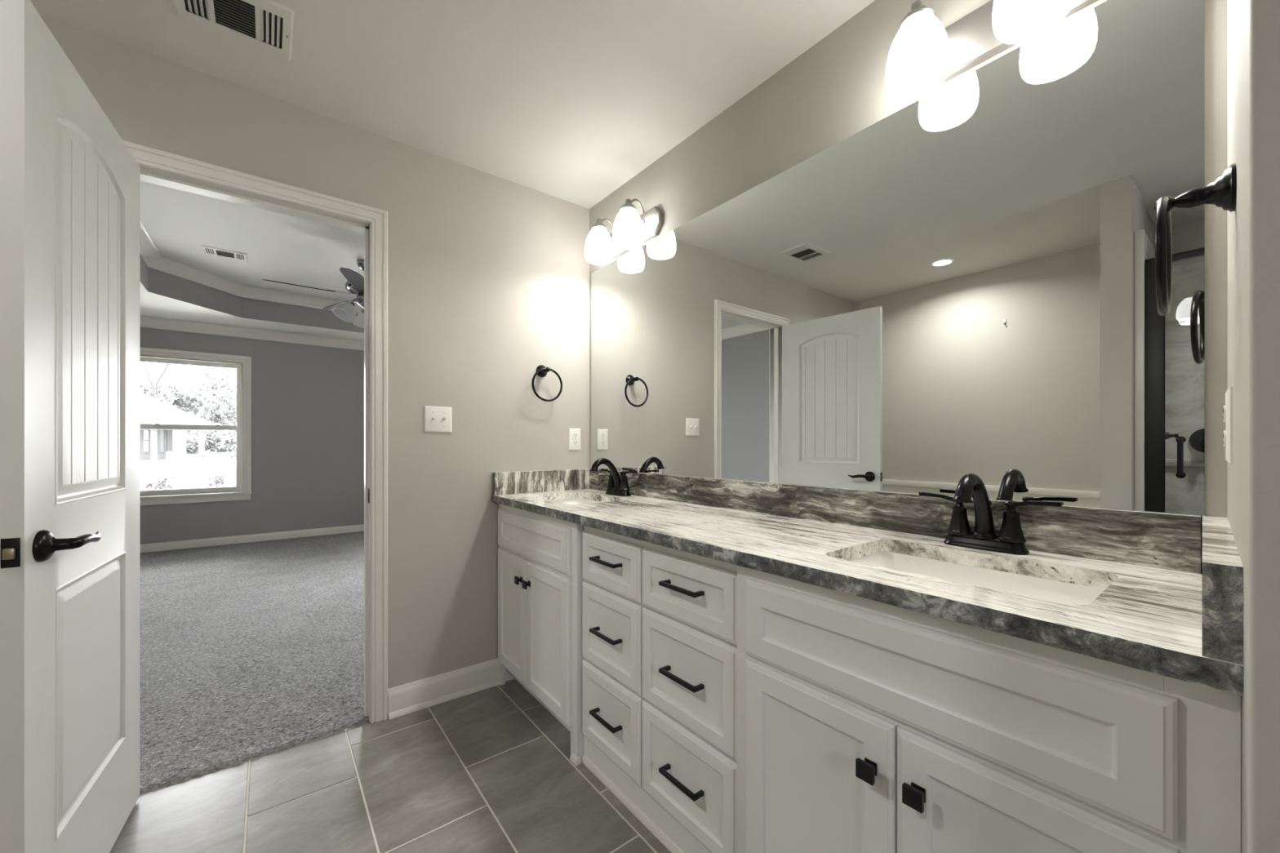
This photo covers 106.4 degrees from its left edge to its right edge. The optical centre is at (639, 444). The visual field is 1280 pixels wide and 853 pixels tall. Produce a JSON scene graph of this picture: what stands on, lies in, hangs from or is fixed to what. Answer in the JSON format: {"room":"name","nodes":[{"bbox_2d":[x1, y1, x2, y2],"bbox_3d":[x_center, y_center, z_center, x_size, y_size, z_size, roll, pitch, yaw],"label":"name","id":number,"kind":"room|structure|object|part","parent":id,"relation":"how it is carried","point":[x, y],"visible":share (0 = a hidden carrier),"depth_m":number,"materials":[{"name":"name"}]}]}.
{"room":"bathroom","nodes":[
{"label":"bathroom","id":0,"kind":"room"},
{"bbox_2d":[139,327,364,544],"bbox_3d":[-3.874,-0.100,6.165,4.580,2.500,0.140,0,0,-38],"label":"wall","id":1,"kind":"structure","parent":0,"point":[308,401],"depth_m":5.79,"materials":[{"name":"grey paint"}]},
{"bbox_2d":[139,346,252,506],"bbox_3d":[-4.981,-0.185,5.276,1.100,1.660,0.185,0,0,-38],"label":"window","id":2,"kind":"structure","parent":1,"relation":"in","point":[242,364],"depth_m":5.42,"materials":[{"name":"white wood"}]},
{"bbox_3d":[-5.017,-0.545,5.322,0.906,0.756,0.028,0,0,-38],"label":"sash","id":3,"kind":"part","parent":2,"relation":"part of","materials":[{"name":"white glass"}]},
{"bbox_3d":[-4.999,0.167,5.298,0.906,0.741,0.028,0,0,-38],"label":"sash","id":4,"kind":"part","parent":2,"relation":"part of","materials":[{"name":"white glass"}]},
{"bbox_2d":[139,315,364,350],"bbox_3d":[-2.355,-1.278,4.210,4.340,0.105,4.810,0,0,-38],"label":"trim","id":5,"kind":"structure","parent":1,"relation":"attached to","point":[144,322],"depth_m":5.51,"materials":[{"name":"white wood"}]},
{"bbox_2d":[139,524,364,552],"bbox_3d":[-2.355,1.097,4.210,4.340,0.090,4.810,0,0,-38],"label":"baseboard","id":6,"kind":"structure","parent":1,"relation":"attached to","point":[172,545],"depth_m":5.53,"materials":[{"name":"white wood"}]},
{"bbox_2d":[139,180,364,301],"bbox_3d":[-2.361,-1.700,4.218,4.580,0.100,5.070,0,0,-38],"label":"ceiling","id":7,"kind":"structure","parent":0,"point":[278,247],"depth_m":3.91,"materials":[{"name":"white paint"}]},
{"bbox_2d":[200,244,248,262],"bbox_3d":[-3.592,-1.646,4.148,0.300,0.008,0.235,0,0,-38],"label":"ceiling vent","id":8,"kind":"object","parent":7,"relation":"in","point":[236,255],"visible":1,"depth_m":4.14,"materials":[{"name":"white metal"}]},
{"bbox_2d":[262,259,364,328],"bbox_3d":[-2.539,-1.364,4.310,1.352,0.570,1.410,0,0,-38],"label":"ceiling fan","id":9,"kind":"object","parent":7,"relation":"hanging from","point":[345,311],"visible":0.44,"depth_m":4.21,"materials":[{"name":"silver metal"}]},
{"bbox_3d":[-2.874,-1.338,4.047,0.500,0.046,0.162,0,0,-38],"label":"blade","id":10,"kind":"part","parent":9,"relation":"part of","materials":[{"name":"black wood"}]},
{"bbox_3d":[-2.898,-1.338,4.623,0.500,0.046,0.163,0,0,34],"label":"blade","id":11,"kind":"part","parent":9,"relation":"part of","materials":[{"name":"black wood"}]},
{"bbox_3d":[-2.579,-1.161,4.176,0.175,0.164,0.180,0,0,-38],"label":"lamp shade","id":12,"kind":"part","parent":9,"relation":"part of","materials":[{"name":"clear glass"}]},
{"bbox_3d":[-2.316,-1.338,3.894,0.163,0.046,0.500,0,0,-21],"label":"blade","id":13,"kind":"part","parent":9,"relation":"part of","materials":[{"name":"black wood"}]},
{"bbox_3d":[-2.538,-1.253,4.245,0.060,0.092,0.112,0,0,42],"label":"light arm","id":14,"kind":"part","parent":9,"relation":"part of","materials":[{"name":"silver metal"}]},
{"bbox_3d":[-2.596,-1.161,4.516,0.184,0.164,0.175,0,0,-38],"label":"lamp shade","id":15,"kind":"part","parent":9,"relation":"part of","materials":[{"name":"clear glass"}]},
{"bbox_2d":[139,255,364,333],"bbox_3d":[-2.360,-1.500,4.200,3.080,0.340,3.580,0,0,-38],"label":"wall","id":16,"kind":"structure","parent":0,"point":[154,281],"depth_m":4.96,"materials":[{"name":"grey paint"}]},
{"bbox_2d":[139,220,364,314],"bbox_3d":[-2.360,-1.598,4.200,3.080,0.105,3.580,0,0,-38],"label":"trim","id":17,"kind":"structure","parent":16,"relation":"attached to","point":[148,252],"depth_m":4.76,"materials":[{"name":"white wood"}]},
{"bbox_2d":[139,281,364,341],"bbox_3d":[-2.361,-1.330,4.218,4.580,0.001,5.070,0,0,-38],"label":"ceiling","id":18,"kind":"structure","parent":0,"point":[151,304],"depth_m":5.05,"materials":[{"name":"white paint"}]},
{"bbox_2d":[40,15,589,688],"bbox_3d":[-0.890,-0.110,2.227,4.460,2.520,0.120,0,0,-38],"label":"wall","id":19,"kind":"structure","parent":0,"point":[488,274],"depth_m":2.15,"materials":[{"name":"grey paint"}]},
{"bbox_2d":[0,0,140,852],"bbox_3d":[-1.455,0.119,1.234,0.167,2.042,0.740,0,0,-38],"label":"door","id":20,"kind":"structure","parent":19,"relation":"in","point":[70,220],"depth_m":1.10,"materials":[{"name":"white wood"}]},
{"bbox_3d":[-1.240,0.215,0.941,0.025,0.058,0.011,0,0,-33],"label":"latch plate","id":21,"kind":"part","parent":20,"relation":"part of","materials":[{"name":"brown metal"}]},
{"bbox_3d":[-1.261,0.215,1.064,0.065,0.068,0.159,0,0,-32],"label":"lever handle","id":22,"kind":"part","parent":20,"relation":"part of","materials":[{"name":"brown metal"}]},
{"bbox_2d":[123,140,387,723],"bbox_3d":[-1.428,0.088,1.808,0.828,2.124,0.159,0,0,-38],"label":"trim","id":23,"kind":"structure","parent":19,"relation":"attached to","point":[157,166],"depth_m":1.98,"materials":[{"name":"white wood"}]},
{"bbox_3d":[-1.128,0.215,1.990,0.004,0.060,0.030,0,0,-38],"label":"strike plate","id":24,"kind":"part","parent":23,"relation":"part of","materials":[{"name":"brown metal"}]},
{"bbox_2d":[424,405,451,432],"bbox_3d":[-0.896,-0.110,2.133,0.117,0.116,0.020,0,0,-38],"label":"light switch","id":25,"kind":"object","parent":19,"relation":"attached to","point":[437,419],"visible":1,"depth_m":2.13,"materials":[{"name":"white plastic"}]},
{"bbox_2d":[387,657,500,719],"bbox_3d":[-0.864,1.091,2.154,0.484,0.118,0.027,0,0,-38],"label":"baseboard","id":26,"kind":"structure","parent":19,"relation":"attached to","point":[414,696],"depth_m":2.14,"materials":[{"name":"white wood"}]},
{"bbox_2d":[531,364,562,401],"bbox_3d":[-0.481,-0.308,2.421,0.169,0.191,0.076,0,0,-38],"label":"towel ring","id":27,"kind":"object","parent":19,"relation":"attached to","point":[541,371],"visible":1,"depth_m":2.41,"materials":[{"name":"black metal"}]},
{"bbox_3d":[-0.481,-0.373,2.421,0.062,0.062,0.076,0,0,-38],"label":"post","id":28,"kind":"part","parent":27,"relation":"part of","materials":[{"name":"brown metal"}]},
{"bbox_2d":[568,428,580,449],"bbox_3d":[-0.348,-0.026,2.566,0.071,0.116,0.009,0,0,-38],"label":"outlet","id":29,"kind":"object","parent":19,"relation":"attached to","point":[574,433],"visible":1,"depth_m":2.56,"materials":[{"name":"white plastic"}]},
{"bbox_2d":[572,440,577,444],"bbox_3d":[-0.347,-0.006,2.563,0.034,0.025,0.003,0,0,-38],"label":"receptacle","id":30,"kind":"object","parent":29,"relation":"attached to","point":[574,442],"depth_m":2.56,"materials":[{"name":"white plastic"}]},
{"bbox_2d":[572,433,577,438],"bbox_3d":[-0.347,-0.045,2.563,0.034,0.025,0.003,0,0,-38],"label":"receptacle","id":31,"kind":"object","parent":29,"relation":"attached to","point":[574,435],"depth_m":2.56,"materials":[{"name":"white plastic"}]},
{"bbox_2d":[109,531,671,852],"bbox_3d":[-1.030,1.172,2.505,4.580,0.076,9.370,0,0,-38],"label":"floor","id":32,"kind":"structure","parent":0,"point":[491,770],"depth_m":1.84,"materials":[{"name":"stone"}]},
{"bbox_2d":[497,503,583,766],"bbox_3d":[-0.266,0.713,2.155,0.555,0.874,0.754,0,0,-38],"label":"base cabinet","id":33,"kind":"object","parent":32,"relation":"on","point":[540,580],"visible":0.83,"depth_m":1.90,"materials":[{"name":"white paint"}]},
{"bbox_3d":[-0.577,0.764,2.160,0.018,0.538,0.318,0,0,-38],"label":"door","id":34,"kind":"part","parent":33,"relation":"part of","materials":[{"name":"white paint"}]},
{"bbox_3d":[-0.521,0.583,2.052,0.026,0.031,0.031,0,0,-38],"label":"square knob","id":35,"kind":"part","parent":33,"relation":"part of","materials":[{"name":"black metal"}]},
{"bbox_3d":[-0.471,0.583,1.988,0.026,0.031,0.031,0,0,-38],"label":"square knob","id":36,"kind":"part","parent":33,"relation":"part of","materials":[{"name":"black metal"}]},
{"bbox_3d":[-0.367,0.764,1.890,0.018,0.538,0.362,0,0,-38],"label":"door","id":37,"kind":"part","parent":33,"relation":"part of","materials":[{"name":"white paint"}]},
{"bbox_3d":[-0.232,1.139,1.732,0.024,0.022,0.044,0,0,-38],"label":"shoe moulding","id":38,"kind":"part","parent":33,"relation":"part of","materials":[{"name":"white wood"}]},
{"bbox_2d":[581,525,737,852],"bbox_3d":[0.196,0.713,1.582,0.528,0.874,0.740,0,0,-38],"label":"base cabinet","id":39,"kind":"object","parent":32,"relation":"on","point":[660,623],"visible":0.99,"depth_m":1.36,"materials":[{"name":"white paint"}]},
{"bbox_3d":[-0.115,0.911,1.581,0.036,0.010,0.142,0,0,-38],"label":"bar pull","id":40,"kind":"part","parent":39,"relation":"part of","materials":[{"name":"black metal"}]},
{"bbox_3d":[-0.115,0.632,1.581,0.036,0.010,0.142,0,0,-38],"label":"bar pull","id":41,"kind":"part","parent":39,"relation":"part of","materials":[{"name":"black metal"}]},
{"bbox_3d":[-0.115,0.389,1.581,0.036,0.010,0.142,0,0,-38],"label":"bar pull","id":42,"kind":"part","parent":39,"relation":"part of","materials":[{"name":"black metal"}]},
{"bbox_3d":[-0.100,0.911,1.592,0.018,0.268,0.342,0,0,-38],"label":"drawer","id":43,"kind":"part","parent":39,"relation":"part of","materials":[{"name":"white paint"}]},
{"bbox_3d":[-0.100,0.632,1.592,0.018,0.273,0.342,0,0,-38],"label":"drawer","id":44,"kind":"part","parent":39,"relation":"part of","materials":[{"name":"white paint"}]},
{"bbox_3d":[-0.100,0.401,1.592,0.018,0.174,0.342,0,0,-38],"label":"drawer","id":45,"kind":"part","parent":39,"relation":"part of","materials":[{"name":"white paint"}]},
{"bbox_3d":[0.019,1.139,1.444,0.011,0.022,0.740,0,0,-38],"label":"shoe moulding","id":46,"kind":"part","parent":39,"relation":"part of","materials":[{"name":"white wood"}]},
{"bbox_3d":[0.110,0.911,1.292,0.036,0.010,0.142,0,0,-38],"label":"bar pull","id":47,"kind":"part","parent":39,"relation":"part of","materials":[{"name":"black metal"}]},
{"bbox_3d":[0.110,0.632,1.292,0.036,0.010,0.142,0,0,-38],"label":"bar pull","id":48,"kind":"part","parent":39,"relation":"part of","materials":[{"name":"black metal"}]},
{"bbox_3d":[0.110,0.389,1.292,0.036,0.010,0.142,0,0,-38],"label":"bar pull","id":49,"kind":"part","parent":39,"relation":"part of","materials":[{"name":"black metal"}]},
{"bbox_3d":[0.124,0.911,1.303,0.018,0.268,0.377,0,0,-38],"label":"drawer","id":50,"kind":"part","parent":39,"relation":"part of","materials":[{"name":"white paint"}]},
{"bbox_3d":[0.124,0.632,1.303,0.018,0.273,0.377,0,0,-38],"label":"drawer","id":51,"kind":"part","parent":39,"relation":"part of","materials":[{"name":"white paint"}]},
{"bbox_3d":[0.124,0.401,1.303,0.018,0.174,0.377,0,0,-38],"label":"drawer","id":52,"kind":"part","parent":39,"relation":"part of","materials":[{"name":"white paint"}]},
{"bbox_2d":[491,468,1243,696],"bbox_3d":[0.190,0.205,1.573,0.556,0.140,2.236,0,0,-38],"label":"countertop","id":53,"kind":"structure","parent":39,"relation":"on","point":[1157,611],"depth_m":0.99,"materials":[{"name":"stone"}]},
{"bbox_2d":[552,498,602,504],"bbox_3d":[-0.285,0.353,2.172,0.336,0.154,0.484,0,0,-38],"label":"sink","id":54,"kind":"object","parent":53,"relation":"in","point":[571,501],"visible":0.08,"depth_m":2.40,"materials":[{"name":"white ceramic"}]},
{"bbox_2d":[589,457,637,496],"bbox_3d":[-0.155,0.154,2.251,0.185,0.177,0.278,0,0,-38],"label":"faucet","id":55,"kind":"object","parent":53,"relation":"on","point":[618,486],"visible":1,"depth_m":2.25,"materials":[{"name":"black metal"}]},
{"bbox_3d":[-0.156,0.141,2.250,0.182,0.152,0.054,0,0,-38],"label":"spout","id":56,"kind":"part","parent":55,"relation":"part of","materials":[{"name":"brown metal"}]},
{"bbox_3d":[-0.164,0.132,2.365,0.021,0.019,0.088,0,0,-38],"label":"lever","id":57,"kind":"part","parent":55,"relation":"part of","materials":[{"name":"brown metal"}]},
{"bbox_3d":[-0.137,0.172,2.330,0.051,0.090,0.054,0,0,-38],"label":"handle","id":58,"kind":"part","parent":55,"relation":"part of","materials":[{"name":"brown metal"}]},
{"bbox_3d":[-0.105,0.229,2.290,0.058,0.027,0.164,0,0,-38],"label":"plate","id":59,"kind":"part","parent":55,"relation":"part of","materials":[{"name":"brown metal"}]},
{"bbox_3d":[-0.074,0.172,2.249,0.051,0.090,0.054,0,0,-38],"label":"handle","id":60,"kind":"part","parent":55,"relation":"part of","materials":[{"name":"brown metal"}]},
{"bbox_3d":[-0.047,0.132,2.215,0.021,0.019,0.088,0,0,-38],"label":"lever","id":61,"kind":"part","parent":55,"relation":"part of","materials":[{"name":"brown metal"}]},
{"bbox_2d":[850,551,1105,604],"bbox_3d":[0.645,0.353,0.973,0.339,0.154,0.479,0,0,-38],"label":"sink","id":62,"kind":"object","parent":53,"relation":"in","point":[1035,587],"visible":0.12,"depth_m":1.05,"materials":[{"name":"white ceramic"}]},
{"bbox_2d":[919,473,1063,555],"bbox_3d":[0.755,0.154,1.080,0.185,0.177,0.278,0,0,-38],"label":"faucet","id":63,"kind":"object","parent":53,"relation":"on","point":[1011,540],"visible":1,"depth_m":1.09,"materials":[{"name":"black metal"}]},
{"bbox_3d":[0.746,0.132,1.194,0.021,0.019,0.088,0,0,-38],"label":"lever","id":64,"kind":"part","parent":63,"relation":"part of","materials":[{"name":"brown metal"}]},
{"bbox_3d":[0.773,0.172,1.159,0.051,0.090,0.054,0,0,-38],"label":"handle","id":65,"kind":"part","parent":63,"relation":"part of","materials":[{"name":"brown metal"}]},
{"bbox_3d":[0.754,0.141,1.079,0.182,0.152,0.054,0,0,-38],"label":"spout","id":66,"kind":"part","parent":63,"relation":"part of","materials":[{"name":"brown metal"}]},
{"bbox_3d":[0.805,0.229,1.119,0.058,0.027,0.164,0,0,-38],"label":"plate","id":67,"kind":"part","parent":63,"relation":"part of","materials":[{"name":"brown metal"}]},
{"bbox_3d":[0.836,0.172,1.078,0.051,0.090,0.054,0,0,-38],"label":"handle","id":68,"kind":"part","parent":63,"relation":"part of","materials":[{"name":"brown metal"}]},
{"bbox_3d":[0.863,0.132,1.044,0.021,0.019,0.088,0,0,-38],"label":"lever","id":69,"kind":"part","parent":63,"relation":"part of","materials":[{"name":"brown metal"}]},
{"bbox_2d":[737,565,1241,852],"bbox_3d":[0.643,0.713,0.985,0.555,0.874,0.746,0,0,-38],"label":"base cabinet","id":70,"kind":"object","parent":32,"relation":"on","point":[864,725],"visible":0.83,"depth_m":0.77,"materials":[{"name":"white paint"}]},
{"bbox_3d":[0.346,0.764,0.972,0.018,0.538,0.334,0,0,-38],"label":"door","id":71,"kind":"part","parent":70,"relation":"part of","materials":[{"name":"white paint"}]},
{"bbox_3d":[0.407,0.583,0.857,0.026,0.031,0.031,0,0,-38],"label":"square knob","id":72,"kind":"part","parent":70,"relation":"part of","materials":[{"name":"black metal"}]},
{"bbox_3d":[0.457,0.583,0.794,0.026,0.031,0.031,0,0,-38],"label":"square knob","id":73,"kind":"part","parent":70,"relation":"part of","materials":[{"name":"black metal"}]},
{"bbox_3d":[0.551,0.764,0.709,0.018,0.538,0.327,0,0,-38],"label":"door","id":74,"kind":"part","parent":70,"relation":"part of","materials":[{"name":"white paint"}]},
{"bbox_2d":[30,0,875,208],"bbox_3d":[-0.072,-1.335,0.051,3.080,0.090,4.320,0,0,-38],"label":"ceiling","id":75,"kind":"structure","parent":0,"point":[569,100],"depth_m":1.62,"materials":[{"name":"white paint"}]},
{"bbox_2d":[173,0,293,60],"bbox_3d":[-1.210,-1.286,1.431,0.279,0.008,0.235,0,0,-38],"label":"ceiling vent","id":76,"kind":"object","parent":75,"relation":"in","point":[269,21],"visible":1,"depth_m":1.45,"materials":[{"name":"white metal"}]},
{"bbox_2d":[589,0,1227,573],"bbox_3d":[1.096,-0.100,0.959,0.120,2.500,4.320,0,0,-38],"label":"wall","id":77,"kind":"structure","parent":0,"point":[835,90],"depth_m":1.49,"materials":[{"name":"grey paint"}]},
{"bbox_2d":[584,198,662,265],"bbox_3d":[-0.102,-1.016,2.259,0.175,0.219,0.444,0,0,-38],"label":"vanity light","id":78,"kind":"object","parent":77,"relation":"attached to","point":[631,230],"visible":1,"depth_m":2.21,"materials":[{"name":"white glass"}]},
{"bbox_3d":[-0.202,-0.984,2.360,0.141,0.156,0.141,0,0,-38],"label":"lamp shade","id":79,"kind":"part","parent":78,"relation":"part of","materials":[{"name":"white glass"}]},
{"bbox_3d":[-0.164,-1.067,2.390,0.100,0.116,0.031,0,0,-38],"label":"arm","id":80,"kind":"part","parent":78,"relation":"part of","materials":[{"name":"silver metal"}]},
{"bbox_3d":[-0.054,-0.984,2.170,0.141,0.156,0.141,0,0,-38],"label":"lamp shade","id":81,"kind":"part","parent":78,"relation":"part of","materials":[{"name":"white glass"}]},
{"bbox_3d":[-0.016,-1.067,2.200,0.100,0.116,0.031,0,0,-38],"label":"arm","id":82,"kind":"part","parent":78,"relation":"part of","materials":[{"name":"silver metal"}]},
{"bbox_2d":[589,469,1201,573],"bbox_3d":[0.394,0.189,1.748,0.020,0.108,2.150,0,0,-38],"label":"backsplash","id":83,"kind":"structure","parent":77,"relation":"attached to","point":[1162,540],"depth_m":1.24,"materials":[{"name":"stone"}]},
{"bbox_2d":[591,0,1204,515],"bbox_3d":[0.399,-0.397,1.752,0.006,1.064,2.158,0,0,-38],"label":"vanity mirror","id":84,"kind":"object","parent":77,"relation":"attached to","point":[962,282],"visible":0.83,"depth_m":1.20,"materials":[{"name":"silver mirror"}]},
{"bbox_2d":[885,0,1097,101],"bbox_3d":[0.799,-1.016,1.100,0.175,0.219,0.444,0,0,-38],"label":"vanity light","id":85,"kind":"object","parent":77,"relation":"attached to","point":[924,55],"visible":1,"depth_m":1.16,"materials":[{"name":"white glass"}]},
{"bbox_3d":[0.696,-0.984,1.204,0.141,0.156,0.141,0,0,-38],"label":"lamp shade","id":86,"kind":"part","parent":85,"relation":"part of","materials":[{"name":"white glass"}]},
{"bbox_3d":[0.839,-0.984,1.021,0.141,0.156,0.141,0,0,-38],"label":"lamp shade","id":87,"kind":"part","parent":85,"relation":"part of","materials":[{"name":"white glass"}]},
{"bbox_2d":[1227,0,1279,852],"bbox_3d":[0.867,-0.085,0.621,0.657,2.470,0.148,0,0,-38],"label":"wall","id":88,"kind":"structure","parent":0,"point":[1253,25],"depth_m":0.45,"materials":[{"name":"grey paint"}]},
{"bbox_2d":[1154,163,1235,315],"bbox_3d":[0.787,-0.285,0.682,0.169,0.191,0.076,0,0,-40],"label":"towel ring","id":89,"kind":"object","parent":88,"relation":"attached to","point":[1220,193],"visible":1,"depth_m":0.66,"materials":[{"name":"black metal"}]},
{"bbox_3d":[0.787,-0.350,0.682,0.062,0.062,0.076,0,0,-40],"label":"post","id":90,"kind":"part","parent":89,"relation":"part of","materials":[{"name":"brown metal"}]},
{"bbox_2d":[1222,386,1232,463],"bbox_3d":[0.914,-0.028,0.745,0.071,0.116,0.009,0,0,-40],"label":"outlet","id":91,"kind":"object","parent":88,"relation":"attached to","point":[1228,407],"visible":1,"depth_m":0.72,"materials":[{"name":"white plastic"}]},
{"bbox_2d":[1222,430,1226,446],"bbox_3d":[0.912,-0.009,0.747,0.034,0.025,0.003,0,0,-40],"label":"receptacle","id":92,"kind":"object","parent":91,"relation":"attached to","point":[1224,431],"depth_m":0.74,"materials":[{"name":"white plastic"}]},
{"bbox_2d":[1222,404,1226,422],"bbox_3d":[0.912,-0.048,0.747,0.034,0.025,0.003,0,0,-40],"label":"receptacle","id":93,"kind":"object","parent":91,"relation":"attached to","point":[1224,406],"depth_m":0.74,"materials":[{"name":"white plastic"}]},
{"label":"outside","id":94,"kind":"structure","parent":0,"visible":0},
{"bbox_2d":[139,446,235,490],"bbox_3d":[-52.965,1.125,54.134,100.000,1.150,134.000,0,0,-38],"label":"ground","id":95,"kind":"structure","parent":94,"point":[184,479],"depth_m":22.66,"materials":[{"name":"grey"}]},
{"bbox_2d":[141,471,177,490],"bbox_3d":[-8.456,1.061,8.447,0.502,1.218,0.514,0,0,-38],"label":"shrub","id":96,"kind":"object","parent":95,"relation":"on","point":[166,483],"visible":0.67,"depth_m":8.39,"materials":[{"name":"black plant"}]},
{"bbox_2d":[142,361,193,404],"bbox_3d":[-41.689,-6.669,40.334,9.186,15.510,5.812,0,0,20],"label":"bare tree","id":97,"kind":"object","parent":95,"relation":"on","point":[154,385],"visible":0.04,"depth_m":41.08,"materials":[{"name":"black plant"}]},
{"bbox_2d":[139,393,216,462],"bbox_3d":[-34.219,-1.154,34.730,5.837,4.808,9.650,0,0,-38],"label":"house","id":98,"kind":"structure","parent":95,"relation":"on","point":[155,445],"depth_m":32.40,"materials":[{"name":"grey"}]},
{"bbox_3d":[-33.099,-0.225,32.091,0.230,1.450,0.050,0,0,-38],"label":"pane","id":99,"kind":"part","parent":98,"relation":"part of","materials":[{"name":"white glass"}]},
{"bbox_3d":[-32.501,-0.225,32.556,0.178,1.450,0.050,0,0,-38],"label":"pane","id":100,"kind":"part","parent":98,"relation":"part of","materials":[{"name":"white glass"}]},
{"bbox_3d":[-30.747,0.750,31.741,0.976,0.560,0.090,0,0,-38],"label":"porch railing","id":101,"kind":"part","parent":98,"relation":"part of","materials":[{"name":"white"}]},
{"bbox_3d":[-31.964,0.050,32.999,0.182,2.000,0.150,0,0,-38],"label":"door","id":102,"kind":"part","parent":98,"relation":"part of","materials":[{"name":"white"}]},
{"bbox_2d":[139,371,231,416],"bbox_3d":[-57.124,-4.140,59.962,9.123,10.531,9.396,0,0,-38],"label":"leafy tree","id":103,"kind":"object","parent":95,"relation":"on","point":[184,402],"visible":0.72,"depth_m":60.15,"materials":[{"name":"black plant"}]},
{"bbox_2d":[139,466,235,486],"bbox_3d":[-7.553,1.014,8.371,2.217,1.232,0.066,0,0,-38],"label":"fence","id":104,"kind":"object","parent":95,"relation":"on","point":[233,468],"visible":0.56,"depth_m":8.27,"materials":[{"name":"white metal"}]},
{"bbox_3d":[-7.553,0.429,8.371,2.217,0.063,0.054,0,0,-38],"label":"rail","id":105,"kind":"part","parent":104,"relation":"part of","materials":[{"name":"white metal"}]},
{"bbox_3d":[-7.272,1.014,8.590,0.061,1.231,0.061,0,0,-15],"label":"post","id":106,"kind":"part","parent":104,"relation":"part of","materials":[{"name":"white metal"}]},
{"bbox_2d":[186,430,226,454],"bbox_3d":[-45.443,0.579,47.970,6.342,4.254,4.576,0,0,15],"label":"leafy tree","id":107,"kind":"object","parent":95,"relation":"on","point":[211,443],"visible":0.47,"depth_m":48.33,"materials":[{"name":"black plant"}]},
{"bbox_2d":[185,382,236,434],"bbox_3d":[-59.405,-3.935,68.657,9.936,9.996,12.938,0,0,-38],"label":"leafy tree","id":108,"kind":"object","parent":95,"relation":"on","point":[231,415],"visible":0.55,"depth_m":68.88,"materials":[{"name":"black plant"}]},
{"bbox_2d":[186,411,235,453],"bbox_3d":[-47.987,-0.167,54.688,8.305,6.963,7.103,0,0,-38],"label":"leafy tree","id":109,"kind":"object","parent":95,"relation":"on","point":[228,445],"visible":0.27,"depth_m":54.06,"materials":[{"name":"black plant"}]},
{"bbox_2d":[197,449,235,461],"bbox_3d":[-24.415,0.832,28.922,2.780,1.012,2.768,0,0,22],"label":"hedge","id":110,"kind":"object","parent":95,"relation":"on","point":[231,455],"visible":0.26,"depth_m":28.72,"materials":[{"name":"black plant"}]},
{"bbox_2d":[204,469,232,487],"bbox_3d":[-7.799,1.048,8.923,0.511,1.245,0.457,0,0,-38],"label":"shrub","id":111,"kind":"object","parent":95,"relation":"on","point":[220,481],"visible":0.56,"depth_m":8.90,"materials":[{"name":"black plant"}]},
{"bbox_2d":[201,391,236,447],"bbox_3d":[-67.300,-4.076,80.506,12.113,10.146,11.574,0,0,-38],"label":"leafy tree","id":112,"kind":"object","parent":95,"relation":"on","point":[234,433],"visible":0.04,"depth_m":78.75,"materials":[{"name":"black plant"}]},
{"bbox_3d":[-67.263,-5.431,80.021,12.716,7.437,9.020,0,0,-8],"label":"crown","id":113,"kind":"part","parent":112,"relation":"part of","materials":[{"name":"white plant"}]}
]}

